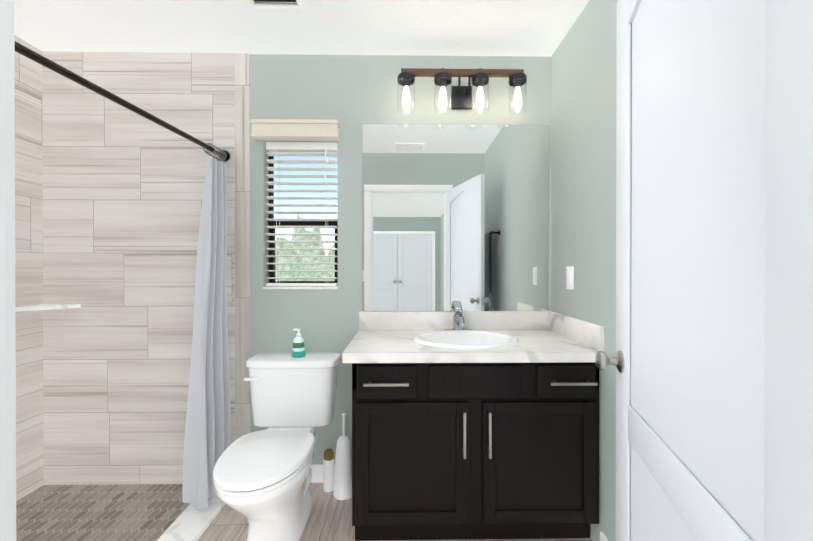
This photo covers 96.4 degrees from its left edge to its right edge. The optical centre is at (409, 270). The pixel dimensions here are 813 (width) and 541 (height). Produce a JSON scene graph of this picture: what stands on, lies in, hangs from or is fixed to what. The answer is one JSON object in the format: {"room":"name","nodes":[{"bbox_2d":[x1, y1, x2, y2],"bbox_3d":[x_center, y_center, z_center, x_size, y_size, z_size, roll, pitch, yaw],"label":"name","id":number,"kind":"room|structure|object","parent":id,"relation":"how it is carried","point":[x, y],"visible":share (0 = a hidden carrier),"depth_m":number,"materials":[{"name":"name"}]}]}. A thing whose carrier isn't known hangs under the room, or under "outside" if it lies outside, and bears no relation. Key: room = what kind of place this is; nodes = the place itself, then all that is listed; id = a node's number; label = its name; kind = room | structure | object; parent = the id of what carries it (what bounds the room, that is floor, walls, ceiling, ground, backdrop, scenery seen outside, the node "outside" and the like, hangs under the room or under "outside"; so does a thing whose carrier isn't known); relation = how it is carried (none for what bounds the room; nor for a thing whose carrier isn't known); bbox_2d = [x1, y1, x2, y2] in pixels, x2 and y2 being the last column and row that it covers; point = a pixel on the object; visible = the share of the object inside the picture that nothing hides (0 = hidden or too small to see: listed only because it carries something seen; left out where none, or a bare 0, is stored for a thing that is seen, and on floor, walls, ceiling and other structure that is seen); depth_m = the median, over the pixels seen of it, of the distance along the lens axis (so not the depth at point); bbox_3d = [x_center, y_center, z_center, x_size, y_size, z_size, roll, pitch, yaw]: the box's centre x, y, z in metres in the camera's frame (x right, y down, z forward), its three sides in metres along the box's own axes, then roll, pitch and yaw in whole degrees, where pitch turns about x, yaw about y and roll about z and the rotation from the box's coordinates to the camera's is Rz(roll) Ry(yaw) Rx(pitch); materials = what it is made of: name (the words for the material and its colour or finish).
{"room":"bathroom","nodes":[
{"label":"bathroom","id":0,"kind":"room"},
{"bbox_2d":[15,304,80,311],"bbox_3d":[-1.958,0.200,1.942,0.210,0.020,0.210,0,0,-1],"label":"shower shelf","id":1,"kind":"object","parent":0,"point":[44,307],"visible":0.85,"depth_m":1.95,"materials":[{"name":"stone"}]},
{"bbox_2d":[14,0,589,56],"bbox_3d":[-1.049,-1.270,-1.151,4.115,0.100,6.730,0,0,-1],"label":"ceiling","id":2,"kind":"structure","parent":0,"point":[534,28],"depth_m":1.83,"materials":[{"name":"white paint"}]},
{"bbox_2d":[248,0,303,8],"bbox_3d":[-0.610,-1.222,1.561,0.240,0.012,0.260,0,0,-1],"label":"ceiling vent","id":3,"kind":"object","parent":2,"relation":"in","point":[276,4],"visible":0.98,"depth_m":1.67,"materials":[{"name":"white metal"}]},
{"bbox_2d":[250,54,550,464],"bbox_3d":[-0.632,-0.011,2.150,3.188,2.440,0.150,0,0,-1],"label":"wall","id":4,"kind":"structure","parent":0,"point":[351,94],"depth_m":2.08,"materials":[{"name":"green paint"}]},
{"bbox_2d":[42,51,234,484],"bbox_3d":[-1.534,-0.010,2.057,1.082,2.440,0.010,0,0,-1],"label":"wall tile","id":5,"kind":"structure","parent":4,"relation":"attached to","point":[123,189],"depth_m":2.05,"materials":[{"name":"beige tile"}]},
{"bbox_2d":[15,41,229,161],"bbox_3d":[-1.035,-0.599,1.183,0.064,0.154,1.748,0,0,-1],"label":"shower rod","id":6,"kind":"object","parent":5,"relation":"attached to","point":[27,52],"visible":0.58,"depth_m":1.21,"materials":[{"name":"black metal"}]},
{"bbox_2d":[182,143,230,509],"bbox_3d":[-1.056,0.243,1.896,0.152,1.815,0.303,0,0,-1],"label":"shower curtain","id":7,"kind":"object","parent":6,"relation":"hanging from","point":[207,435],"visible":0.94,"depth_m":1.86,"materials":[{"name":"grey fabric"}]},
{"bbox_2d":[234,53,249,439],"bbox_3d":[-0.950,-0.010,2.064,0.085,2.440,0.013,0,0,-1],"label":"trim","id":8,"kind":"structure","parent":4,"relation":"attached to","point":[242,209],"depth_m":2.06,"materials":[{"name":"beige tile"}]},
{"bbox_2d":[250,119,339,140],"bbox_3d":[-0.638,-0.785,2.034,0.482,0.094,0.075,0,0,-1],"label":"window valance","id":9,"kind":"object","parent":4,"relation":"attached to","point":[294,130],"visible":1,"depth_m":2.00,"materials":[{"name":"beige wood"}]},
{"bbox_2d":[263,286,337,288],"bbox_3d":[-0.624,0.100,2.112,0.422,0.014,0.097,0,0,-1],"label":"window sill","id":10,"kind":"structure","parent":4,"relation":"attached to","point":[301,287],"depth_m":2.06,"materials":[{"name":"wood"}]},
{"bbox_2d":[268,156,337,282],"bbox_3d":[-0.625,-0.318,2.178,0.422,0.844,0.062,0,0,-1],"label":"window","id":11,"kind":"structure","parent":4,"relation":"in","point":[297,223],"depth_m":2.16,"materials":[{"name":"glass"}]},
{"bbox_2d":[266,142,337,285],"bbox_3d":[-0.624,-0.323,2.110,0.402,0.829,0.063,0,0,-1],"label":"window blind","id":12,"kind":"object","parent":11,"relation":"attached to","point":[325,149],"visible":0.88,"depth_m":2.10,"materials":[{"name":"white plastic"}]},
{"bbox_2d":[310,464,334,482],"bbox_3d":[-0.583,1.160,2.074,0.650,0.100,0.013,0,0,-1],"label":"baseboard","id":13,"kind":"structure","parent":4,"relation":"attached to","point":[317,473],"depth_m":2.07,"materials":[{"name":"white wood"}]},
{"bbox_2d":[362,124,548,310],"bbox_3d":[0.264,-0.301,2.083,1.068,1.066,0.005,0,0,-1],"label":"mirror","id":14,"kind":"object","parent":4,"relation":"attached to","point":[451,214],"visible":0.93,"depth_m":2.08,"materials":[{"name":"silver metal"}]},
{"bbox_2d":[397,68,526,114],"bbox_3d":[0.284,-0.980,2.006,0.702,0.235,0.157,0,0,-1],"label":"sconce","id":15,"kind":"object","parent":4,"relation":"attached to","point":[461,98],"visible":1,"depth_m":1.96,"materials":[{"name":"grey metal"}]},
{"bbox_2d":[551,0,617,540],"bbox_3d":[0.934,0.001,-1.193,0.150,2.440,6.580,0,0,-1],"label":"wall","id":16,"kind":"structure","parent":0,"point":[583,145],"depth_m":1.64,"materials":[{"name":"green paint"}]},
{"bbox_2d":[566,266,573,289],"bbox_3d":[0.811,0.037,1.845,0.010,0.116,0.072,0,0,-1],"label":"light switch","id":17,"kind":"object","parent":16,"relation":"attached to","point":[569,277],"visible":1,"depth_m":1.83,"materials":[{"name":"white plastic"}]},
{"bbox_2d":[600,532,608,540],"bbox_3d":[0.821,1.163,0.943,0.016,0.100,1.208,0,0,-1],"label":"baseboard","id":18,"kind":"structure","parent":16,"relation":"attached to","point":[602,537],"depth_m":1.52,"materials":[{"name":"white"}]},
{"bbox_3d":[-1.069,-0.004,0.249,3.815,2.440,0.120,0,0,-1],"label":"wall","id":19,"kind":"structure","parent":0,"visible":0},
{"bbox_2d":[0,0,15,540],"bbox_3d":[0.038,0.163,0.265,0.932,2.105,0.148,0,0,-1],"label":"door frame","id":20,"kind":"structure","parent":19,"relation":"attached to","point":[7,327],"depth_m":0.32,"materials":[{"name":"white wood"}]},
{"bbox_2d":[595,0,812,540],"bbox_3d":[0.569,0.196,0.729,0.298,2.013,0.758,0,0,-1],"label":"door","id":21,"kind":"structure","parent":19,"relation":"in","point":[712,360],"depth_m":0.59,"materials":[{"name":"white wood"}]},
{"bbox_3d":[-2.136,-0.007,1.114,0.150,2.440,1.880,0,0,-1],"label":"wall","id":22,"kind":"structure","parent":0,"visible":0},
{"bbox_2d":[14,35,43,500],"bbox_3d":[-2.057,-0.007,1.170,0.010,2.440,1.750,0,0,-1],"label":"wall tile","id":23,"kind":"structure","parent":22,"relation":"attached to","point":[29,272],"depth_m":1.97,"materials":[{"name":"beige tile"}]},
{"label":"outside","id":24,"kind":"structure","parent":0,"visible":0},
{"bbox_2d":[16,483,591,540],"bbox_3d":[-0.618,1.263,1.139,2.888,0.100,1.880,0,0,-1],"label":"floor","id":25,"kind":"structure","parent":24,"point":[130,512],"depth_m":1.79,"materials":[{"name":"tile"}]},
{"bbox_2d":[157,492,225,540],"bbox_3d":[-1.020,1.195,1.189,0.159,0.035,1.746,0,0,-1],"label":"shower curb","id":26,"kind":"object","parent":25,"relation":"on","point":[190,523],"depth_m":1.70,"materials":[{"name":"stone"}]},
{"bbox_2d":[213,352,340,540],"bbox_3d":[-0.615,0.838,1.685,0.476,0.746,0.769,0,0,-1],"label":"toilet","id":27,"kind":"object","parent":25,"relation":"on","point":[262,480],"visible":1,"depth_m":1.64,"materials":[{"name":"white ceramic"}]},
{"bbox_2d":[292,328,305,357],"bbox_3d":[-0.600,0.389,1.962,0.072,0.150,0.072,0,0,-1],"label":"soap bottle","id":28,"kind":"object","parent":27,"relation":"on","point":[298,351],"visible":1,"depth_m":1.94,"materials":[{"name":"teal plastic"}]},
{"bbox_2d":[323,448,333,491],"bbox_3d":[-0.447,1.099,2.008,0.060,0.221,0.060,0,0,-1],"label":"spray can","id":29,"kind":"object","parent":25,"relation":"on","point":[328,472],"visible":0.98,"depth_m":1.99,"materials":[{"name":"white metal"}]},
{"bbox_2d":[333,413,351,499],"bbox_3d":[-0.356,0.989,1.968,0.116,0.442,0.116,0,0,-1],"label":"toilet brush","id":30,"kind":"object","parent":25,"relation":"on","point":[342,489],"visible":0.94,"depth_m":1.93,"materials":[{"name":"white plastic"}]},
{"bbox_2d":[342,302,604,540],"bbox_3d":[0.266,0.694,1.797,1.099,1.033,0.582,0,0,-1],"label":"bathroom vanity","id":31,"kind":"object","parent":25,"relation":"on","point":[475,424],"visible":1,"depth_m":1.55,"materials":[{"name":"black wood"}]},
{"bbox_2d":[275,214,334,280],"bbox_3d":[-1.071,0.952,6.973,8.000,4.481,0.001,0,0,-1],"label":"tree","id":32,"kind":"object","parent":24,"point":[301,260],"depth_m":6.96,"materials":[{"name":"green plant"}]}
]}

